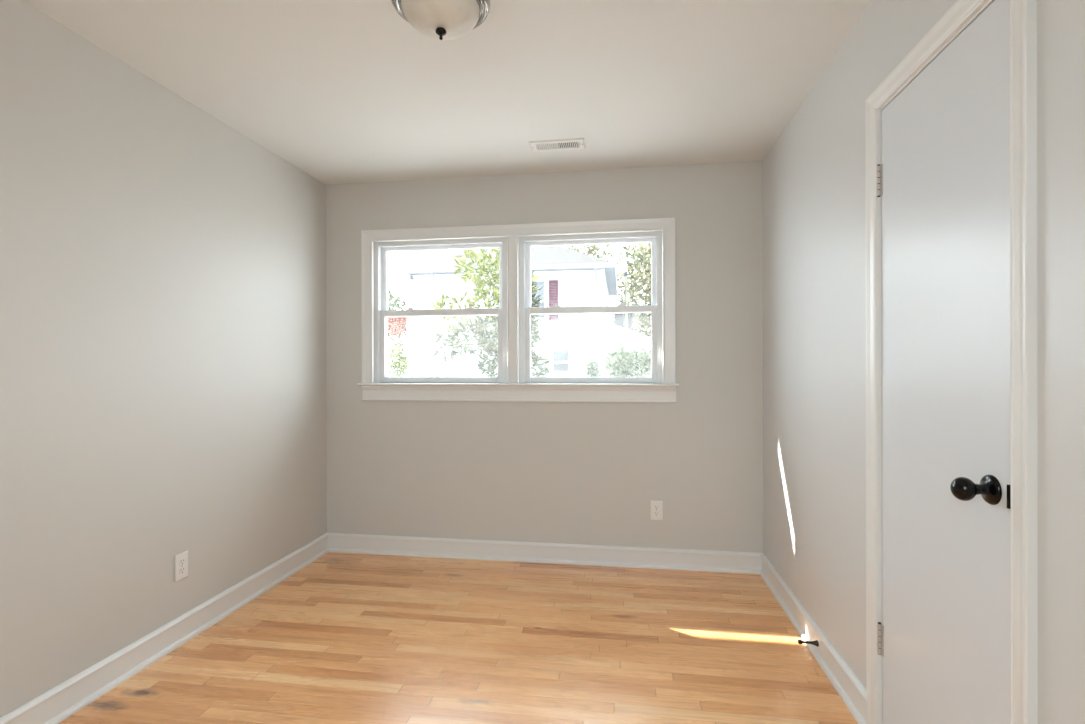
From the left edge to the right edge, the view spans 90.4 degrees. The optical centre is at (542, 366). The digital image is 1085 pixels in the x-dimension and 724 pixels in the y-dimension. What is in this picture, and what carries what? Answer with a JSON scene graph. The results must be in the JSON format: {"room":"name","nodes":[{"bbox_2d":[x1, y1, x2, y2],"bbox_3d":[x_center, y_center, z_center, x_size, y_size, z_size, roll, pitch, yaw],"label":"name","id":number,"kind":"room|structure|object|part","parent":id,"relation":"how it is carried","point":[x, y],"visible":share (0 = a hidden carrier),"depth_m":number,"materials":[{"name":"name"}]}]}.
{"room":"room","nodes":[
{"label":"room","id":0,"kind":"room"},
{"bbox_2d":[0,0,326,717],"bbox_3d":[-1.865,0.015,1.170,0.120,2.440,4.967,0,0,8],"label":"wall","id":1,"kind":"structure","parent":0,"point":[163,268],"depth_m":2.18,"materials":[{"name":"grey paint"}]},
{"bbox_2d":[0,533,327,723],"bbox_3d":[-1.684,1.174,1.869,0.028,0.117,3.497,0,0,8],"label":"baseboard","id":2,"kind":"structure","parent":1,"relation":"attached to","point":[62,701],"depth_m":2.24,"materials":[{"name":"white paint"}]},
{"bbox_2d":[175,551,187,581],"bbox_3d":[-1.614,0.894,2.410,0.008,0.116,0.071,0,0,8],"label":"wall outlet","id":3,"kind":"object","parent":1,"relation":"attached to","point":[181,560],"visible":1,"depth_m":2.40,"materials":[{"name":"white plastic"}]},
{"bbox_2d":[179,567,184,573],"bbox_3d":[-1.611,0.913,2.410,0.002,0.027,0.034,0,0,8],"label":"receptacle","id":4,"kind":"object","parent":3,"relation":"attached to","point":[181,569],"depth_m":2.41,"materials":[{"name":"grey plastic"}]},
{"bbox_2d":[179,558,184,565],"bbox_3d":[-1.611,0.874,2.409,0.002,0.027,0.034,0,0,8],"label":"receptacle","id":5,"kind":"object","parent":3,"relation":"attached to","point":[181,560],"depth_m":2.41,"materials":[{"name":"grey plastic"}]},
{"bbox_2d":[22,0,871,184],"bbox_3d":[-0.854,-1.258,1.083,8.000,0.100,5.097,0,0,8],"label":"ceiling","id":6,"kind":"structure","parent":0,"point":[341,91],"depth_m":2.23,"materials":[{"name":"white paint"}]},
{"bbox_2d":[391,0,489,39],"bbox_3d":[-0.314,-1.110,1.667,0.305,0.200,0.305,0,0,8],"label":"ceiling light","id":7,"kind":"object","parent":6,"relation":"attached to","point":[436,19],"visible":1,"depth_m":1.64,"materials":[{"name":"white glass"}]},
{"bbox_2d":[528,138,585,151],"bbox_3d":[0.082,-1.206,2.954,0.302,0.016,0.138,0,0,8],"label":"ceiling vent","id":8,"kind":"object","parent":6,"relation":"in","point":[576,143],"visible":1,"depth_m":2.95,"materials":[{"name":"white metal"}]},
{"bbox_2d":[58,552,857,723],"bbox_3d":[-0.435,1.256,0.976,3.060,0.050,4.997,0,0,8],"label":"floor","id":9,"kind":"structure","parent":0,"point":[346,638],"depth_m":2.30,"materials":[{"name":"brown wood"}]},
{"bbox_2d":[326,160,762,552],"bbox_3d":[-0.486,0.356,3.532,8.000,3.140,0.150,0,0,8],"label":"wall","id":10,"kind":"structure","parent":0,"point":[584,473],"depth_m":3.35,"materials":[{"name":"grey paint"}]},
{"bbox_2d":[373,237,506,382],"bbox_3d":[-0.662,-0.350,3.561,0.904,0.959,0.122,0,0,8],"label":"window","id":11,"kind":"structure","parent":10,"relation":"in","point":[381,249],"depth_m":3.54,"materials":[{"name":"white plastic"}]},
{"bbox_3d":[-0.655,-0.133,3.600,0.840,0.482,0.008,0,0,8],"label":"screen frame","id":12,"kind":"part","parent":11,"relation":"part of","materials":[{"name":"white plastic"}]},
{"bbox_3d":[-0.665,-0.133,3.530,0.842,0.481,0.028,0,0,8],"label":"sash","id":13,"kind":"part","parent":11,"relation":"part of","materials":[{"name":"white plastic"}]},
{"bbox_3d":[-0.661,-0.565,3.568,0.842,0.463,0.028,0,0,8],"label":"sash","id":14,"kind":"part","parent":11,"relation":"part of","materials":[{"name":"clear glass"}]},
{"bbox_2d":[507,236,518,382],"bbox_3d":[-0.187,-0.355,3.400,0.070,0.926,0.020,0,0,8],"label":"trim","id":15,"kind":"structure","parent":10,"relation":"attached to","point":[512,241],"depth_m":3.40,"materials":[{"name":"white paint"}]},
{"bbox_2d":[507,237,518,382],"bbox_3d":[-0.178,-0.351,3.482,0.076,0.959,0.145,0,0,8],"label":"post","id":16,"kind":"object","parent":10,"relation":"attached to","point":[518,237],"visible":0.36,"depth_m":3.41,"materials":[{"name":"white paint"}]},
{"bbox_2d":[357,383,678,386],"bbox_3d":[-0.187,0.116,3.425,2.046,0.016,0.124,0,0,8],"label":"window sill","id":17,"kind":"structure","parent":10,"relation":"attached to","point":[358,384],"depth_m":3.37,"materials":[{"name":"white paint"}]},
{"bbox_2d":[361,217,675,383],"bbox_3d":[-0.193,-0.394,3.401,2.012,1.002,0.020,0,0,8],"label":"trim","id":18,"kind":"structure","parent":10,"relation":"attached to","point":[666,225],"depth_m":3.38,"materials":[{"name":"white paint"}]},
{"bbox_2d":[362,386,675,402],"bbox_3d":[-0.189,0.174,3.400,2.013,0.100,0.024,0,0,8],"label":"trim","id":19,"kind":"structure","parent":10,"relation":"attached to","point":[615,394],"depth_m":3.39,"materials":[{"name":"white paint"}]},
{"bbox_2d":[327,533,761,573],"bbox_3d":[-0.068,1.167,3.382,2.780,0.117,0.028,0,0,8],"label":"baseboard","id":20,"kind":"structure","parent":10,"relation":"attached to","point":[536,552],"depth_m":3.36,"materials":[{"name":"white paint"}]},
{"bbox_2d":[519,231,661,383],"bbox_3d":[0.302,-0.352,3.418,0.895,0.959,0.122,0,0,8],"label":"window","id":21,"kind":"structure","parent":10,"relation":"in","point":[655,238],"depth_m":3.38,"materials":[{"name":"white plastic"}]},
{"bbox_3d":[0.303,-0.567,3.425,0.833,0.463,0.028,0,0,8],"label":"sash","id":22,"kind":"part","parent":21,"relation":"part of","materials":[{"name":"clear glass"}]},
{"bbox_3d":[0.298,-0.135,3.388,0.833,0.481,0.028,0,0,8],"label":"sash","id":23,"kind":"part","parent":21,"relation":"part of","materials":[{"name":"white plastic"}]},
{"bbox_2d":[651,501,662,519],"bbox_3d":[0.694,0.876,3.278,0.071,0.116,0.008,0,0,8],"label":"wall outlet","id":24,"kind":"object","parent":10,"relation":"attached to","point":[656,506],"visible":1,"depth_m":3.28,"materials":[{"name":"white plastic"}]},
{"bbox_2d":[763,0,1084,723],"bbox_3d":[1.003,0.007,0.744,0.120,2.440,4.967,0,0,8],"label":"wall","id":25,"kind":"structure","parent":0,"point":[814,224],"depth_m":1.94,"materials":[{"name":"white paint"}]},
{"bbox_2d":[798,640,818,646],"bbox_3d":[1.120,1.166,2.274,0.079,0.025,0.025,0,0,8],"label":"door stop","id":26,"kind":"object","parent":25,"relation":"attached to","point":[816,643],"visible":1,"depth_m":2.27,"materials":[{"name":"brown metal"}]},
{"bbox_2d":[760,553,865,723],"bbox_3d":[1.192,1.165,2.498,0.028,0.117,1.407,0,0,8],"label":"baseboard","id":27,"kind":"structure","parent":25,"relation":"attached to","point":[847,685],"depth_m":2.23,"materials":[{"name":"white paint"}]},
{"bbox_2d":[876,0,1010,723],"bbox_3d":[1.067,0.193,1.442,0.200,2.066,0.626,0,0,8],"label":"door","id":28,"kind":"structure","parent":25,"relation":"in","point":[943,170],"depth_m":1.39,"materials":[{"name":"white paint"}]},
{"bbox_3d":[0.968,0.279,1.224,0.067,0.054,0.054,0,0,8],"label":"knob","id":29,"kind":"part","parent":28,"relation":"part of","materials":[{"name":"black metal"}]},
{"bbox_3d":[1.004,0.281,1.160,0.005,0.051,0.007,0,0,8],"label":"strike plate","id":30,"kind":"part","parent":28,"relation":"part of","materials":[{"name":"black metal"}]},
{"bbox_2d":[865,0,1037,723],"bbox_3d":[1.036,0.169,1.441,0.020,2.114,0.724,0,0,8],"label":"trim","id":31,"kind":"structure","parent":25,"relation":"attached to","point":[1023,13],"depth_m":1.12,"materials":[{"name":"white paint"}]},
{"label":"outside","id":32,"kind":"structure","parent":0,"visible":0},
{"bbox_3d":[8.331,1.898,56.138,120.000,0.200,106.503,0,0,8],"label":"ground","id":33,"kind":"structure","parent":32,"visible":0},
{"bbox_2d":[388,317,406,376],"bbox_3d":[-8.470,-0.609,31.563,1.811,5.015,1.546,0,0,-10],"label":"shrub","id":34,"kind":"object","parent":33,"relation":"on","point":[397,325],"visible":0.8,"depth_m":31.34,"materials":[{"name":"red plant"}]},
{"bbox_2d":[388,288,406,345],"bbox_3d":[-11.860,-2.119,40.215,4.180,8.050,4.051,0,0,-24],"label":"deciduous tree","id":35,"kind":"object","parent":33,"relation":"on","point":[391,306],"visible":0.14,"depth_m":39.82,"materials":[{"name":"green plant"}]},
{"bbox_2d":[388,338,408,376],"bbox_3d":[-3.389,0.631,12.628,0.533,2.575,0.549,0,0,40],"label":"shrub","id":36,"kind":"object","parent":33,"relation":"on","point":[401,361],"visible":0.87,"depth_m":12.58,"materials":[{"name":"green plant"}]},
{"bbox_2d":[430,248,550,376],"bbox_3d":[-0.764,-0.149,7.559,1.799,4.148,1.143,0,0,8],"label":"evergreen tree","id":37,"kind":"object","parent":33,"relation":"on","point":[489,346],"visible":0.52,"depth_m":7.42,"materials":[{"name":"plant"}]},
{"bbox_2d":[388,246,617,376],"bbox_3d":[-1.116,-2.242,26.389,9.440,8.250,9.310,0,0,8],"label":"house","id":38,"kind":"structure","parent":33,"relation":"on","point":[569,277],"depth_m":22.33,"materials":[{"name":"grey"}]},
{"bbox_3d":[-0.240,-3.121,22.259,0.650,0.780,0.004,0,0,8],"label":"pane","id":39,"kind":"part","parent":38,"relation":"part of","materials":[{"name":"clear glass"}]},
{"bbox_3d":[-0.237,-2.336,22.260,0.650,0.650,0.004,0,0,8],"label":"pane","id":40,"kind":"part","parent":38,"relation":"part of","materials":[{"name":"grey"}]},
{"bbox_2d":[549,280,557,320],"bbox_3d":[0.451,-2.703,22.139,0.370,1.660,0.053,0,0,8],"label":"shutter","id":41,"kind":"object","parent":38,"relation":"hanging from","point":[553,284],"depth_m":22.13,"materials":[{"name":"pink"}]},
{"bbox_3d":[0.762,-0.439,22.116,0.620,0.470,0.004,0,0,8],"label":"pane","id":42,"kind":"part","parent":38,"relation":"part of","materials":[{"name":"clear glass"}]},
{"bbox_3d":[0.763,0.036,22.117,0.620,0.340,0.004,0,0,8],"label":"pane","id":43,"kind":"part","parent":38,"relation":"part of","materials":[{"name":"grey"}]},
{"bbox_2d":[563,244,620,278],"bbox_3d":[3.609,-4.747,46.763,6.502,13.218,5.765,0,0,8],"label":"deciduous tree","id":44,"kind":"object","parent":33,"relation":"on","point":[593,252],"visible":0.1,"depth_m":45.92,"materials":[{"name":"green plant"}]},
{"bbox_2d":[584,359,600,376],"bbox_3d":[1.952,0.790,20.951,0.704,2.194,0.668,0,0,8],"label":"shrub","id":45,"kind":"object","parent":33,"relation":"on","point":[593,373],"visible":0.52,"depth_m":20.89,"materials":[{"name":"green plant"}]},
{"bbox_2d":[612,301,634,344],"bbox_3d":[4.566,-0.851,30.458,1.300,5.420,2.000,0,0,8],"label":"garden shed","id":46,"kind":"object","parent":33,"relation":"on","point":[618,317],"visible":0.26,"depth_m":29.67,"materials":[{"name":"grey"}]},
{"bbox_2d":[624,271,627,333],"bbox_3d":[3.979,-1.340,25.691,0.220,6.420,0.220,0,0,8],"label":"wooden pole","id":47,"kind":"object","parent":33,"relation":"on","point":[625,272],"visible":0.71,"depth_m":25.63,"materials":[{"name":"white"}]},
{"bbox_2d":[603,343,650,376],"bbox_3d":[2.600,0.597,15.728,1.667,2.603,1.785,0,0,8],"label":"shrub","id":48,"kind":"object","parent":33,"relation":"on","point":[626,361],"visible":0.9,"depth_m":15.42,"materials":[{"name":"green plant"}]},
{"bbox_2d":[607,321,650,376],"bbox_3d":[4.250,0.101,19.619,3.750,3.561,0.160,0,0,8],"label":"fence","id":49,"kind":"object","parent":33,"relation":"on","point":[615,337],"visible":0.12,"depth_m":19.75,"materials":[{"name":"grey"}]},
{"bbox_3d":[2.449,0.105,19.920,0.100,3.561,0.093,0,0,8],"label":"fence post","id":50,"kind":"part","parent":49,"relation":"part of","materials":[{"name":"grey"}]},
{"bbox_3d":[4.243,-0.871,19.587,3.750,1.515,0.100,0,0,8],"label":"rail","id":51,"kind":"part","parent":49,"relation":"part of","materials":[{"name":"grey"}]},
{"bbox_2d":[610,243,650,340],"bbox_3d":[7.582,-3.581,36.094,7.078,10.925,6.318,0,0,8],"label":"deciduous tree","id":52,"kind":"object","parent":33,"relation":"on","point":[643,261],"visible":0.3,"depth_m":34.95,"materials":[{"name":"green plant"}]}
]}

